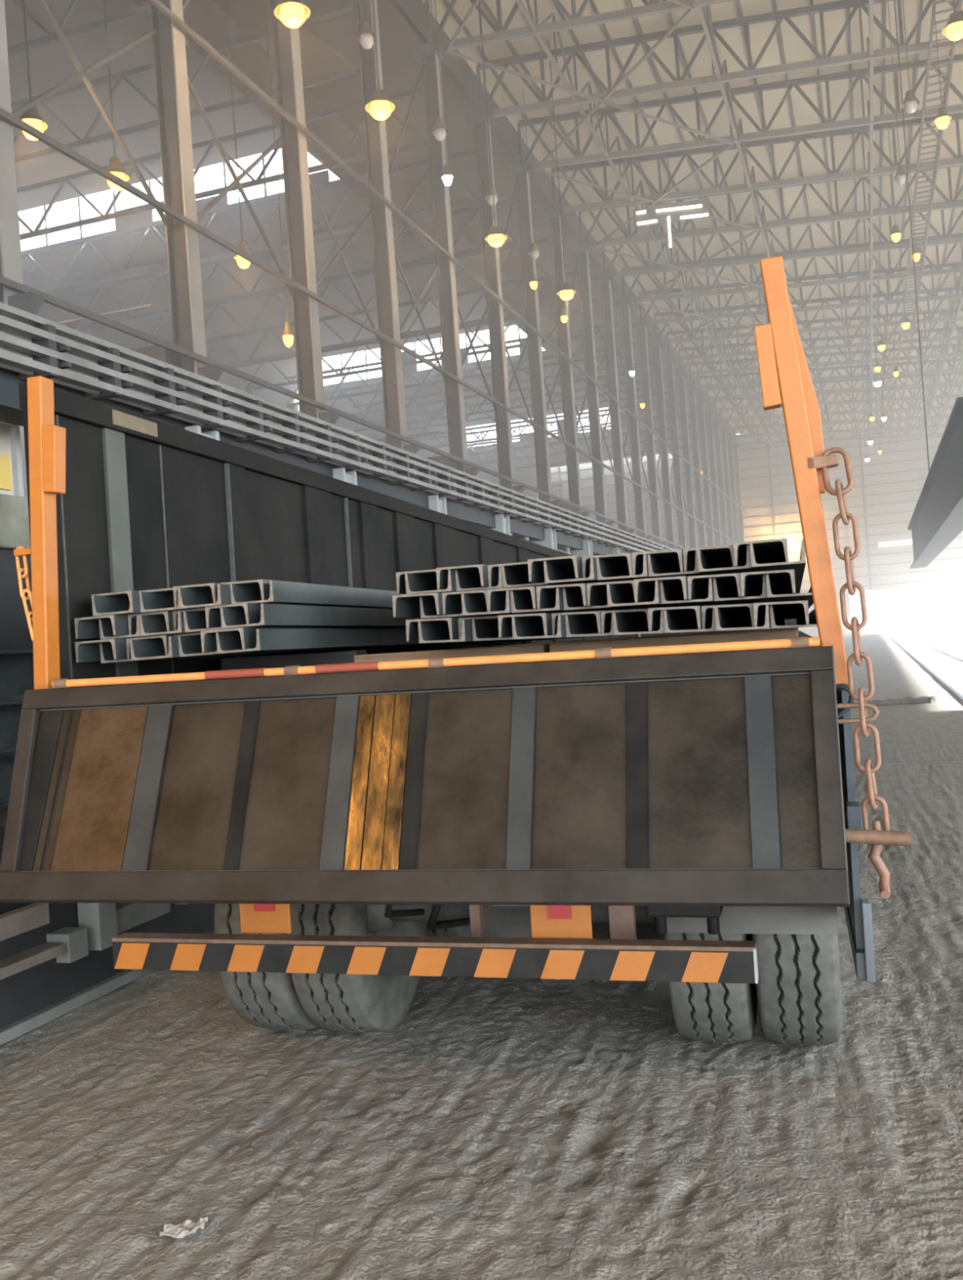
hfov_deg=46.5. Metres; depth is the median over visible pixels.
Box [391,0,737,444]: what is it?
wall
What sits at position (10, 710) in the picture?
steel beam
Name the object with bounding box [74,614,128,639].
channel
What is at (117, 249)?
ceiling
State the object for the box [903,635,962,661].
rail
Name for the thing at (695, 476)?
brace
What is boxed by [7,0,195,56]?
truss
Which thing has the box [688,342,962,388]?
roof truss
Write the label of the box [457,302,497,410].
brace
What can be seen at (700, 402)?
column
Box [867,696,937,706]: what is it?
ridge
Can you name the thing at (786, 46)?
ceiling
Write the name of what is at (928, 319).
roof truss
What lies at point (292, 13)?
lamp
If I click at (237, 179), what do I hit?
brace
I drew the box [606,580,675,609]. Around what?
channel
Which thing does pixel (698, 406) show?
brace
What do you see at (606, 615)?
channel
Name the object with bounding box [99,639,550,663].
channel
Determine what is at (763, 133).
roof truss
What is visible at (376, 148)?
column
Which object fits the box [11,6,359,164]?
truss
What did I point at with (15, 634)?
hut
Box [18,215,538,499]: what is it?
wall
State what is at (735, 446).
column
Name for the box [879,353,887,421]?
lamp
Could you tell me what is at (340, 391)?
truss
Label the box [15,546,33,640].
chain
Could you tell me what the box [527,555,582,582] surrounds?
channel
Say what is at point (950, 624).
floor
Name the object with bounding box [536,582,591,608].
channel
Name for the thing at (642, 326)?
column
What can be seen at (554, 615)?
channel
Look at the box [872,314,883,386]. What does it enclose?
lamp
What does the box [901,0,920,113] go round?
lamp
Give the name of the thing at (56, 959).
frame
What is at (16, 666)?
steel beam
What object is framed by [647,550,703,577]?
channel
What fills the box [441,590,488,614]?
channel
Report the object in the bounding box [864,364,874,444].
lamp
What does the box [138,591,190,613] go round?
channel
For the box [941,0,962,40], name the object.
lamp
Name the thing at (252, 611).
channel
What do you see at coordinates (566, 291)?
lamp
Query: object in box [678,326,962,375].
roof truss
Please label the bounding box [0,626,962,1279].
floor
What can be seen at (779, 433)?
roof truss
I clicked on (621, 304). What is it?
column
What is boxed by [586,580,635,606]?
channel
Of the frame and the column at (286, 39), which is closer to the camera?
the frame
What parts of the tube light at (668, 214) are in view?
drop rod, plate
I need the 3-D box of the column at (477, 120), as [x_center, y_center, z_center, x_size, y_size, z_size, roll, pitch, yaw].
[1.036,-11.267,51.987,1.450,26.400,1.000,-4,0,19]
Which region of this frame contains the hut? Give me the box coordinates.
[0,421,33,650]
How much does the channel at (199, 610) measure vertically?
0.072 m
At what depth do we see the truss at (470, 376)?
87.37 m
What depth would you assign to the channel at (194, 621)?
3.83 m
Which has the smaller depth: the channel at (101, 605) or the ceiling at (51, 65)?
the channel at (101, 605)
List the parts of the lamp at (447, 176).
drop rod, lamp shade, bulb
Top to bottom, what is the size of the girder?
20.632 m
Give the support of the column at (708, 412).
on the floor at (504, 1128)
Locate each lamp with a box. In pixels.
[19,0,48,140]
[102,0,130,190]
[225,0,251,268]
[264,0,294,346]
[273,0,311,27]
[356,0,377,49]
[364,0,395,119]
[430,0,448,141]
[435,0,453,186]
[478,11,499,205]
[479,0,507,247]
[520,102,538,289]
[522,88,541,259]
[548,40,576,300]
[552,157,568,323]
[622,245,635,376]
[634,291,645,408]
[775,435,784,538]
[862,392,870,462]
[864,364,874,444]
[865,329,875,421]
[872,300,881,372]
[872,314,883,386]
[873,234,886,351]
[875,386,882,453]
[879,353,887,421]
[884,75,902,242]
[888,0,906,185]
[888,267,899,376]
[896,200,911,328]
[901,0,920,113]
[906,120,921,261]
[933,0,951,128]
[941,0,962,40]
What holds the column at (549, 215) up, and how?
on the floor at (504, 1128)
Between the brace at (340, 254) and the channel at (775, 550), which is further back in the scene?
the brace at (340, 254)
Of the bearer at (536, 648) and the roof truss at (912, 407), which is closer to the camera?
the bearer at (536, 648)
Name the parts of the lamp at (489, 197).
drop rod, lamp shade, bulb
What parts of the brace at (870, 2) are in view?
tie rod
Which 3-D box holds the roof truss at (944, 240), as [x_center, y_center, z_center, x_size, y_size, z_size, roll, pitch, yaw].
[22.779,-25.818,71.283,30.634,4.958,0.220,-4,0,19]
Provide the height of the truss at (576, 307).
2.400 m
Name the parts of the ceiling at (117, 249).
closed pane, closed pane, closed pane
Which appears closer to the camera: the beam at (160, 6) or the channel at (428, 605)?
the channel at (428, 605)
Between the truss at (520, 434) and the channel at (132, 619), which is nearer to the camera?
the channel at (132, 619)
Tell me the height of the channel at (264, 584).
0.074 m
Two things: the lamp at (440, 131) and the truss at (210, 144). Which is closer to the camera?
the lamp at (440, 131)
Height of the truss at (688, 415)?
2.400 m
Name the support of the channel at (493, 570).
on the channel at (512, 577)
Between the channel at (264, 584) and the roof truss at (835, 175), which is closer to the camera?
the channel at (264, 584)
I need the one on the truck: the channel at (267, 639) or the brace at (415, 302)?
the channel at (267, 639)
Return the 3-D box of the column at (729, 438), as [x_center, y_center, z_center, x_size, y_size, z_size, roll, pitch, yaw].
[32.631,-12.756,142.627,1.450,26.400,1.000,-4,0,19]
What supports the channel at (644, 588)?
on the channel at (671, 594)
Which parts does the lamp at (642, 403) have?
drop rod, lamp shade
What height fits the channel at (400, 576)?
0.079 m
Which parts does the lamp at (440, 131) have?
drop rod, lamp shade, bulb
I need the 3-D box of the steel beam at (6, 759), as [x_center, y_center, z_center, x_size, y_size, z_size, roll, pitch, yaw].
[-0.928,0.729,12.419,0.300,0.300,14.000,-4,0,19]
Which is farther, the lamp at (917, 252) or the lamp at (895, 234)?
the lamp at (917, 252)
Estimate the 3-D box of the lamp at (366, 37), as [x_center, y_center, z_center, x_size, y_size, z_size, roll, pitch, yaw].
[-3.851,-22.624,34.935,0.648,8.430,0.648,-4,0,19]
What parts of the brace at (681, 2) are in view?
brace rod, brace rod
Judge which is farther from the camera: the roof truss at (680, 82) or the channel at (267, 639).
the roof truss at (680, 82)
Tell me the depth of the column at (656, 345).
94.31 m
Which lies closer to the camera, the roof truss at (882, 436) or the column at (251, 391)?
the column at (251, 391)
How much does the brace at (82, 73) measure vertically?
4.869 m
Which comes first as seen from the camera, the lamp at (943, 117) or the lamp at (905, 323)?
the lamp at (943, 117)
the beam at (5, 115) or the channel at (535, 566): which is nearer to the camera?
the channel at (535, 566)
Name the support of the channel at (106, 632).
on the channel at (87, 651)
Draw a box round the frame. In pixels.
[0,808,214,1045]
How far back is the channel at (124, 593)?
3.88 m
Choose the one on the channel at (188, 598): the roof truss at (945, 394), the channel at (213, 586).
the channel at (213, 586)
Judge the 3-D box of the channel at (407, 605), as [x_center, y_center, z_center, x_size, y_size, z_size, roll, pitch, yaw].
[0.708,-0.161,7.261,0.169,0.076,7.000,-3,0,16]
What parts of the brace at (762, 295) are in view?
brace rod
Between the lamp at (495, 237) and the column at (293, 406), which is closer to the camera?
the lamp at (495, 237)
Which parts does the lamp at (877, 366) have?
drop rod, lamp shade, bulb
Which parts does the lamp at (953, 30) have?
lamp shade, bulb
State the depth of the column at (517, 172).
58.06 m
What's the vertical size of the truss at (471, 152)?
2.400 m
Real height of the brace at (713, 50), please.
2.416 m
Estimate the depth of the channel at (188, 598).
3.78 m
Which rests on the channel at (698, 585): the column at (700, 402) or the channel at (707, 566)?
the channel at (707, 566)
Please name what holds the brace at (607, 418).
attached to the column at (605, 280)
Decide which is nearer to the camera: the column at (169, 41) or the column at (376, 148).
the column at (169, 41)
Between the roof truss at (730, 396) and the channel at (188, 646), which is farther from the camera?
the roof truss at (730, 396)
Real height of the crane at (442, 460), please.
1.825 m
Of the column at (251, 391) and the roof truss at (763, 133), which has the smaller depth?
the roof truss at (763, 133)
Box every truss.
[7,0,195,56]
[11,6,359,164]
[17,87,426,239]
[21,148,478,292]
[73,198,519,329]
[139,237,551,346]
[205,271,579,368]
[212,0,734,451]
[243,298,602,391]
[284,322,622,406]
[324,342,639,417]
[352,360,654,431]
[381,376,666,442]
[407,390,678,450]
[424,0,736,51]
[430,402,688,457]
[466,413,698,464]
[470,424,700,474]
[475,0,962,117]
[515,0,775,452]
[517,53,962,169]
[551,112,962,212]
[578,164,962,248]
[601,200,962,277]
[621,233,962,302]
[638,261,962,324]
[653,286,962,343]
[666,307,962,359]
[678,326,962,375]
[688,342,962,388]
[697,358,962,399]
[706,371,962,410]
[714,384,962,420]
[721,396,960,429]
[728,408,952,437]
[733,414,951,444]
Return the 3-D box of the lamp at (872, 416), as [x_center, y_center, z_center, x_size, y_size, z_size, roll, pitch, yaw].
[34.732,-23.722,100.402,0.576,8.272,0.576,-4,0,19]
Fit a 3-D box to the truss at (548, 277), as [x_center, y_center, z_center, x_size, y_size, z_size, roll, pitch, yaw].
[-9.210,-20.940,68.956,27.982,2.400,0.160,-4,0,19]
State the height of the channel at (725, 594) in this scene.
0.076 m
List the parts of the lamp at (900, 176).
drop rod, lamp shade, bulb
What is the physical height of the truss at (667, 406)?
2.400 m
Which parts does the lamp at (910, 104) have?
drop rod, bulb, lamp shade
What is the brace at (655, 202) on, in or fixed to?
attached to the roof truss at (835, 175)
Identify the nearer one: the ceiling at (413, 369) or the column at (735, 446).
the ceiling at (413, 369)
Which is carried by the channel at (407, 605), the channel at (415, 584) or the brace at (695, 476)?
the channel at (415, 584)
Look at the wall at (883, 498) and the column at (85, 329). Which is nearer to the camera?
the column at (85, 329)
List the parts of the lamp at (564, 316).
drop rod, lamp shade, bulb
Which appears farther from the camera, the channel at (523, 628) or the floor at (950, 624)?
the floor at (950, 624)
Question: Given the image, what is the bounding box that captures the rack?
[0,302,674,637]
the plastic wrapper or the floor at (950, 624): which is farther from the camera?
the floor at (950, 624)
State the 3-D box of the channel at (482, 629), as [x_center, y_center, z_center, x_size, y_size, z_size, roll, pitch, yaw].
[0.986,-0.076,7.291,0.169,0.078,7.000,-2,0,16]
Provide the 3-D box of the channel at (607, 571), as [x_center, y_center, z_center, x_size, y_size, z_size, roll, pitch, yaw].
[1.408,-0.284,7.138,0.169,0.077,7.000,-4,0,16]
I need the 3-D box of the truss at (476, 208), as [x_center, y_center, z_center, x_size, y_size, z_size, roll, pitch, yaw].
[-11.316,-20.841,62.914,27.982,2.400,0.160,-4,0,19]
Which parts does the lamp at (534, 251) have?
drop rod, lamp shade, bulb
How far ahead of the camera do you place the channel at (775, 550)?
3.80 m
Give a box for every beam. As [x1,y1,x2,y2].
[0,107,737,542]
[0,275,687,548]
[0,648,34,701]
[0,699,22,753]
[0,751,15,804]
[0,804,8,809]
[147,0,748,515]
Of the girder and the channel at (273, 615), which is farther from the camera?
the girder
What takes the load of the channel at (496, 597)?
on the channel at (521, 602)
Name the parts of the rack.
panel, rail, rail, rail, rail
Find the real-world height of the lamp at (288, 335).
16.030 m
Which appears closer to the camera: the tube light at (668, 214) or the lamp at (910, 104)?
the lamp at (910, 104)
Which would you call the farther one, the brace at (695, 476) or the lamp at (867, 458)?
the lamp at (867, 458)
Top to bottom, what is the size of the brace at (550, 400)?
4.869 m
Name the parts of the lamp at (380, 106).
drop rod, lamp shade, bulb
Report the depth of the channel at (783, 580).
3.91 m
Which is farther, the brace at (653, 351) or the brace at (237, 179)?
the brace at (653, 351)
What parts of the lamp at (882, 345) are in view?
drop rod, lamp shade, bulb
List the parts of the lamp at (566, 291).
drop rod, lamp shade, bulb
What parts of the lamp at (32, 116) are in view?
drop rod, bulb, lamp shade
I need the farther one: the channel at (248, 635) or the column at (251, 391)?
the column at (251, 391)
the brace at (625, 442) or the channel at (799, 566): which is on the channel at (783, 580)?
the channel at (799, 566)
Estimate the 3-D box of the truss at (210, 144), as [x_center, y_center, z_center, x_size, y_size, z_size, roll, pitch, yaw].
[-15.528,-20.642,50.828,27.982,2.400,0.160,-4,0,19]
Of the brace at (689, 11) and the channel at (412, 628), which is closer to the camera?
the channel at (412, 628)
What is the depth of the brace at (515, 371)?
55.85 m
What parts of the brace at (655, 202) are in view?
brace rod, brace rod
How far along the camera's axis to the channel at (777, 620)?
3.96 m
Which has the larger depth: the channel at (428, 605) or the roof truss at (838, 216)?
the roof truss at (838, 216)
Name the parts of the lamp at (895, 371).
drop rod, lamp shade, bulb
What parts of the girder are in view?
web plate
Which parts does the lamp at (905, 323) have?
drop rod, lamp shade, bulb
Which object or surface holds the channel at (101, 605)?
on the channel at (85, 627)
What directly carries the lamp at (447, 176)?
hanging from the ceiling at (786, 46)
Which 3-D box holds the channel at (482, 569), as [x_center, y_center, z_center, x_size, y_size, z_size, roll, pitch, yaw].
[0.861,-0.258,7.257,0.169,0.078,7.000,-4,0,16]
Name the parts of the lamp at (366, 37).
drop rod, lamp shade, bulb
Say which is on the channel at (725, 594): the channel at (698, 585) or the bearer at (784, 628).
the channel at (698, 585)
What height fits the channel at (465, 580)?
0.077 m
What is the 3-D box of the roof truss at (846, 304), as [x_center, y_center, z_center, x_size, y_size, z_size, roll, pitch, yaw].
[26.992,-26.017,83.368,30.634,4.958,0.220,-4,0,19]
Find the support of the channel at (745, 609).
on the channel at (726, 620)
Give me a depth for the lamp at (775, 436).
152.34 m
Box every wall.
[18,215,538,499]
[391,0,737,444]
[550,423,962,637]
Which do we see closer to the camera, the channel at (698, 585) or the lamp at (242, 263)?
the channel at (698, 585)
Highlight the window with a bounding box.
[879,539,912,546]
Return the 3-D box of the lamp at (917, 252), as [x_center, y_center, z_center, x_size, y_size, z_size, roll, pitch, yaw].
[21.588,-23.071,56.333,0.504,8.109,0.504,-4,0,19]
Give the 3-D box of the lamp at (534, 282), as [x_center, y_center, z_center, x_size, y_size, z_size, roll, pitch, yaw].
[2.324,-22.434,56.528,0.504,9.533,0.504,-4,0,19]
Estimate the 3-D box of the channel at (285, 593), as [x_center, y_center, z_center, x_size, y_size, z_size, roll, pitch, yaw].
[0.164,-0.197,7.134,0.158,0.075,7.000,-4,0,16]
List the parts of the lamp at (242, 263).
drop rod, lamp shade, bulb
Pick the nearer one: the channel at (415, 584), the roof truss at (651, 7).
the channel at (415, 584)
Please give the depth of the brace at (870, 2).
58.39 m
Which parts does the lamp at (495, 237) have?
drop rod, lamp shade, bulb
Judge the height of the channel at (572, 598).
0.080 m
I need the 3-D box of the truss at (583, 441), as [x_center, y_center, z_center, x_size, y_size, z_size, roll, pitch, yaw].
[11.853,-21.933,129.383,27.982,2.400,0.160,-4,0,19]
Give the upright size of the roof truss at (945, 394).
4.958 m
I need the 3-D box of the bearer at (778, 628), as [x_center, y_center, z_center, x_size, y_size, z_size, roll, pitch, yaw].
[1.386,-0.002,9.300,2.250,0.053,0.120,-3,0,16]
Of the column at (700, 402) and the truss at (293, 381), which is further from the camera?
the column at (700, 402)
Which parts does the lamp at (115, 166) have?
drop rod, lamp shade, bulb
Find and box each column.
[0,0,44,559]
[76,324,91,335]
[150,0,225,381]
[245,388,256,395]
[271,0,341,424]
[287,404,297,410]
[355,0,421,454]
[412,39,480,475]
[466,107,526,493]
[508,161,562,506]
[542,205,591,517]
[571,241,615,526]
[595,271,635,533]
[615,297,653,540]
[632,320,668,546]
[648,339,681,549]
[662,356,686,549]
[674,371,697,548]
[685,385,706,547]
[695,397,714,546]
[704,408,721,546]
[712,417,728,546]
[720,426,733,545]
[726,435,739,542]
[733,443,744,542]
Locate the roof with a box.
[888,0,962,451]
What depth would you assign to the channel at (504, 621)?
3.82 m
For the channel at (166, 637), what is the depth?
3.84 m
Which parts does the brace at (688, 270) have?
brace rod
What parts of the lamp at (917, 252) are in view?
drop rod, lamp shade, bulb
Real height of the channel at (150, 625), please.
0.072 m
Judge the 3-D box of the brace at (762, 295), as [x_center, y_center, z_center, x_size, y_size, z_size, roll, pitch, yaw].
[18.048,-24.769,86.506,10.090,0.890,12.872,-4,0,19]
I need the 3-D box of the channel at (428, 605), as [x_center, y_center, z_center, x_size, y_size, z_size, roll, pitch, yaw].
[0.801,-0.157,7.299,0.169,0.076,7.000,-3,0,16]
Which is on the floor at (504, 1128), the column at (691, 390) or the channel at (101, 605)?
the column at (691, 390)
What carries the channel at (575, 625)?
on the truck
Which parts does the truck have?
frame rail, corner post, latch plate, worn panel, support plate, rail, frame rail, frame rail, hinge rod, bracket post, support plate, bracket post, headboard, latch plate, corner post, frame rail, rail, plate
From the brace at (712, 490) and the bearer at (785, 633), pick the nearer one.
the bearer at (785, 633)
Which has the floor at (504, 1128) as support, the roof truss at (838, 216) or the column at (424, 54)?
the column at (424, 54)
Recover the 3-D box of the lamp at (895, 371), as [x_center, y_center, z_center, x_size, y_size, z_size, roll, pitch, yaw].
[30.350,-23.490,82.734,0.504,8.142,0.504,-4,0,19]
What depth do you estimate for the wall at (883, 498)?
151.93 m
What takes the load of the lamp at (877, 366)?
hanging from the ceiling at (786, 46)
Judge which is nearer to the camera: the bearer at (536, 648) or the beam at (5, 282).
the bearer at (536, 648)
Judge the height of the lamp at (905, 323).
8.119 m
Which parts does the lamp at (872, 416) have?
drop rod, lamp shade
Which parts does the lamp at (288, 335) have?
lamp shade, bulb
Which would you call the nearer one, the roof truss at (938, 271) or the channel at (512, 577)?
the channel at (512, 577)
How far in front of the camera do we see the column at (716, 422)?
130.59 m
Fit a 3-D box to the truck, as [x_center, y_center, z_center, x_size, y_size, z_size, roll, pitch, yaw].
[1.779,0.269,10.419,2.722,2.650,15.338,-3,0,16]
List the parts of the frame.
post, plate, tie plate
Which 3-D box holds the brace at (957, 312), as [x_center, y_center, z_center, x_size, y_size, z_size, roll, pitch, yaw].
[30.670,-25.749,69.365,0.150,2.416,168.029,-4,0,19]
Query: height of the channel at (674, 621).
0.078 m
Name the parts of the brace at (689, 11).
brace rod, brace rod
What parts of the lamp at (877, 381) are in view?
drop rod, lamp shade, bulb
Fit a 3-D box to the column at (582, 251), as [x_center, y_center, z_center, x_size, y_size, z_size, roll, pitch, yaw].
[7.355,-11.565,70.115,1.450,26.400,1.000,-4,0,19]
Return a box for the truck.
[0,256,911,1044]
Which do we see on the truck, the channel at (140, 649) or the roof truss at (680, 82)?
the channel at (140, 649)
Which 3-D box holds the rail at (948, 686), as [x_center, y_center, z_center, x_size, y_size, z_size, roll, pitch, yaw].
[23.787,0.460,63.208,0.080,0.065,105.000,-4,0,19]
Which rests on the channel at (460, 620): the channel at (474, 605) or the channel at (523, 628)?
the channel at (474, 605)
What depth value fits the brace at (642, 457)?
86.54 m
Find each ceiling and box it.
[4,0,281,211]
[22,152,515,357]
[324,328,609,426]
[422,0,962,435]
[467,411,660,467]
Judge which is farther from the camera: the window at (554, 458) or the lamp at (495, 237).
the window at (554, 458)
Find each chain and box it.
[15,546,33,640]
[821,447,890,898]
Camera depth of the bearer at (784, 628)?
6.72 m
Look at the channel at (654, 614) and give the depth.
3.70 m
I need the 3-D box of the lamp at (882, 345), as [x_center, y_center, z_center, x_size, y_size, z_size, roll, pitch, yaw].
[26.361,-23.318,74.549,0.648,8.225,0.648,-4,0,19]
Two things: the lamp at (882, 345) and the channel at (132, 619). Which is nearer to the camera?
the channel at (132, 619)
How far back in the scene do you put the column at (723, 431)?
136.62 m
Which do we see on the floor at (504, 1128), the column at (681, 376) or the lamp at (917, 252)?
the column at (681, 376)
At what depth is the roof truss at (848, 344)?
95.74 m
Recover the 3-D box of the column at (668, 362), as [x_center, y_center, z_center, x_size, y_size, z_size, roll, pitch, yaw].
[17.887,-12.061,100.328,1.450,26.400,1.000,-4,0,19]
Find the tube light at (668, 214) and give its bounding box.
[633,158,710,247]
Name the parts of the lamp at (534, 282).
drop rod, lamp shade, bulb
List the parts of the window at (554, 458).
closed pane, closed pane, closed pane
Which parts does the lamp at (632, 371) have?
drop rod, lamp shade, bulb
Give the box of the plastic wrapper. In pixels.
[159,1216,208,1238]
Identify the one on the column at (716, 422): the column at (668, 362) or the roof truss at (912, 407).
the roof truss at (912, 407)
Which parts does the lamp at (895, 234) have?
drop rod, lamp shade, bulb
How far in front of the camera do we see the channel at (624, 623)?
3.92 m
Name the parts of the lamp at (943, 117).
drop rod, lamp shade, bulb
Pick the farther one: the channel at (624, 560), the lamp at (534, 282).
the lamp at (534, 282)
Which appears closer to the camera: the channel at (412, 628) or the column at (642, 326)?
the channel at (412, 628)
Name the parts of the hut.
yellow panel, panel, frame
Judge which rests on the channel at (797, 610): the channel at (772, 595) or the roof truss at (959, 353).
the channel at (772, 595)
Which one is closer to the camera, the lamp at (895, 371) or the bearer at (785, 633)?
the bearer at (785, 633)
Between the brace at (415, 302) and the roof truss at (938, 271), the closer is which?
the brace at (415, 302)
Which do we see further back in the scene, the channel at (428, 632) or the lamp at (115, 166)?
the lamp at (115, 166)
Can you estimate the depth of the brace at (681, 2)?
43.07 m
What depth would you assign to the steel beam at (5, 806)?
6.54 m
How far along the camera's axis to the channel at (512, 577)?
3.97 m
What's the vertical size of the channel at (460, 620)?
0.078 m
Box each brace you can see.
[11,0,169,226]
[182,0,295,297]
[309,178,382,346]
[388,65,447,382]
[445,0,693,52]
[445,6,733,170]
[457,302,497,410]
[499,181,536,432]
[534,144,758,248]
[543,365,568,450]
[568,257,594,465]
[594,230,763,303]
[600,406,616,477]
[616,311,635,488]
[635,293,764,344]
[640,435,651,497]
[650,351,665,505]
[670,457,678,512]
[676,381,688,518]
[693,475,698,524]
[695,0,774,257]
[697,405,707,528]
[711,489,715,533]
[713,426,723,537]
[866,0,874,447]
[920,275,962,445]
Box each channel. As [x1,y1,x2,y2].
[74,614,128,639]
[75,638,127,662]
[91,590,138,601]
[91,591,146,616]
[98,615,149,639]
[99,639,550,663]
[125,635,173,658]
[127,610,173,635]
[129,635,559,660]
[138,587,173,593]
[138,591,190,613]
[139,611,192,635]
[172,608,205,631]
[173,582,219,607]
[173,632,214,652]
[177,583,231,608]
[177,635,581,657]
[183,611,225,632]
[200,627,406,652]
[204,602,261,627]
[216,628,591,653]
[220,603,421,628]
[221,579,396,599]
[230,580,405,608]
[392,592,443,617]
[395,568,436,594]
[404,568,456,594]
[405,617,458,641]
[417,619,472,643]
[419,596,480,618]
[435,564,488,589]
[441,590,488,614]
[455,566,505,591]
[457,615,497,639]
[461,590,524,616]
[471,619,512,640]
[486,586,537,611]
[487,561,528,586]
[497,613,552,637]
[502,566,554,588]
[511,587,581,613]
[511,614,566,639]
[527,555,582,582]
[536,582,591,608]
[543,556,603,585]
[551,610,604,635]
[562,587,632,611]
[565,613,613,636]
[582,552,633,577]
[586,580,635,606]
[595,554,651,582]
[600,608,648,633]
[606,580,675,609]
[613,609,664,635]
[631,549,684,575]
[634,576,688,602]
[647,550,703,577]
[648,605,702,631]
[660,577,724,606]
[663,607,715,632]
[683,545,734,571]
[687,573,742,599]
[697,544,755,575]
[701,603,754,628]
[713,574,771,604]
[715,604,771,631]
[733,537,788,566]
[740,568,795,596]
[750,538,806,593]
[753,600,808,626]
[765,573,813,608]
[769,604,817,628]
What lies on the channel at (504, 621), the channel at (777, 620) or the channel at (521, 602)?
the channel at (521, 602)
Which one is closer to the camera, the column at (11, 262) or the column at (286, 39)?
the column at (11, 262)
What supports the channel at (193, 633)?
on the channel at (188, 646)
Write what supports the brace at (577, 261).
attached to the column at (549, 215)
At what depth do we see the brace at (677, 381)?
105.07 m
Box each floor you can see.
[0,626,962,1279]
[860,621,962,633]
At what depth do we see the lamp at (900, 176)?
46.22 m
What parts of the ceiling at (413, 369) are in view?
closed pane, closed pane, closed pane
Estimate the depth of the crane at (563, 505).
63.67 m
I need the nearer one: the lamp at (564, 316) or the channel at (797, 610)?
the channel at (797, 610)
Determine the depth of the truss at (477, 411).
99.64 m
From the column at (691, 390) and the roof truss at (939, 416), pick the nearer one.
the column at (691, 390)
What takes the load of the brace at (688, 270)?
attached to the roof truss at (944, 240)
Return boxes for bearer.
[221,649,366,670]
[354,643,550,662]
[417,628,786,651]
[515,628,788,644]
[549,629,798,652]
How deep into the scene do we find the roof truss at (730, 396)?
113.48 m
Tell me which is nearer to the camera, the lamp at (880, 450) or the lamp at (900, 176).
the lamp at (900, 176)
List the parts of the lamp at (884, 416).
lamp shade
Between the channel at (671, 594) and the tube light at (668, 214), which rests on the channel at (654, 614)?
the channel at (671, 594)
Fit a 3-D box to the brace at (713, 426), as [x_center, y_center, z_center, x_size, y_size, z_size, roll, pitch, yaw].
[26.624,-18.365,127.682,0.140,13.061,5.873,-4,0,19]
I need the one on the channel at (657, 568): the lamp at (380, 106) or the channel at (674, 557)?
the channel at (674, 557)
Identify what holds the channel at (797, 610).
on the channel at (777, 620)
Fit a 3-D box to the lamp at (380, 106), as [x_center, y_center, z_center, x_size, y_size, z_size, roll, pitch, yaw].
[-3.301,-20.880,32.248,0.900,11.830,0.900,-4,0,19]
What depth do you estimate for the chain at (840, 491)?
2.90 m
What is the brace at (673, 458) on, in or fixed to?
attached to the column at (668, 362)
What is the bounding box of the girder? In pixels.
[893,0,962,568]
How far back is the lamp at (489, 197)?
47.95 m
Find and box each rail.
[888,635,962,701]
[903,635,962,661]
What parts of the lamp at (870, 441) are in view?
drop rod, lamp shade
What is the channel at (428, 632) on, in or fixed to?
on the truck
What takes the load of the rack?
on the floor at (504, 1128)
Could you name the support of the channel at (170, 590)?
on the channel at (149, 602)
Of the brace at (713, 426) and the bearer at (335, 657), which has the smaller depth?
the bearer at (335, 657)
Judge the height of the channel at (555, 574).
0.077 m
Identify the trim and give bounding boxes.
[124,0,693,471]
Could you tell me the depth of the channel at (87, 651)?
3.85 m
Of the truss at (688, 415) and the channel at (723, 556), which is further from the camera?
the truss at (688, 415)
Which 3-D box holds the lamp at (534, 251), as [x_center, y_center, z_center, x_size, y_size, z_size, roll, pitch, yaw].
[2.330,-22.927,55.029,0.648,8.491,0.648,-4,0,19]
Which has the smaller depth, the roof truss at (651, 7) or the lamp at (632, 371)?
the roof truss at (651, 7)
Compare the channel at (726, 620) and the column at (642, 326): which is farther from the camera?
the column at (642, 326)

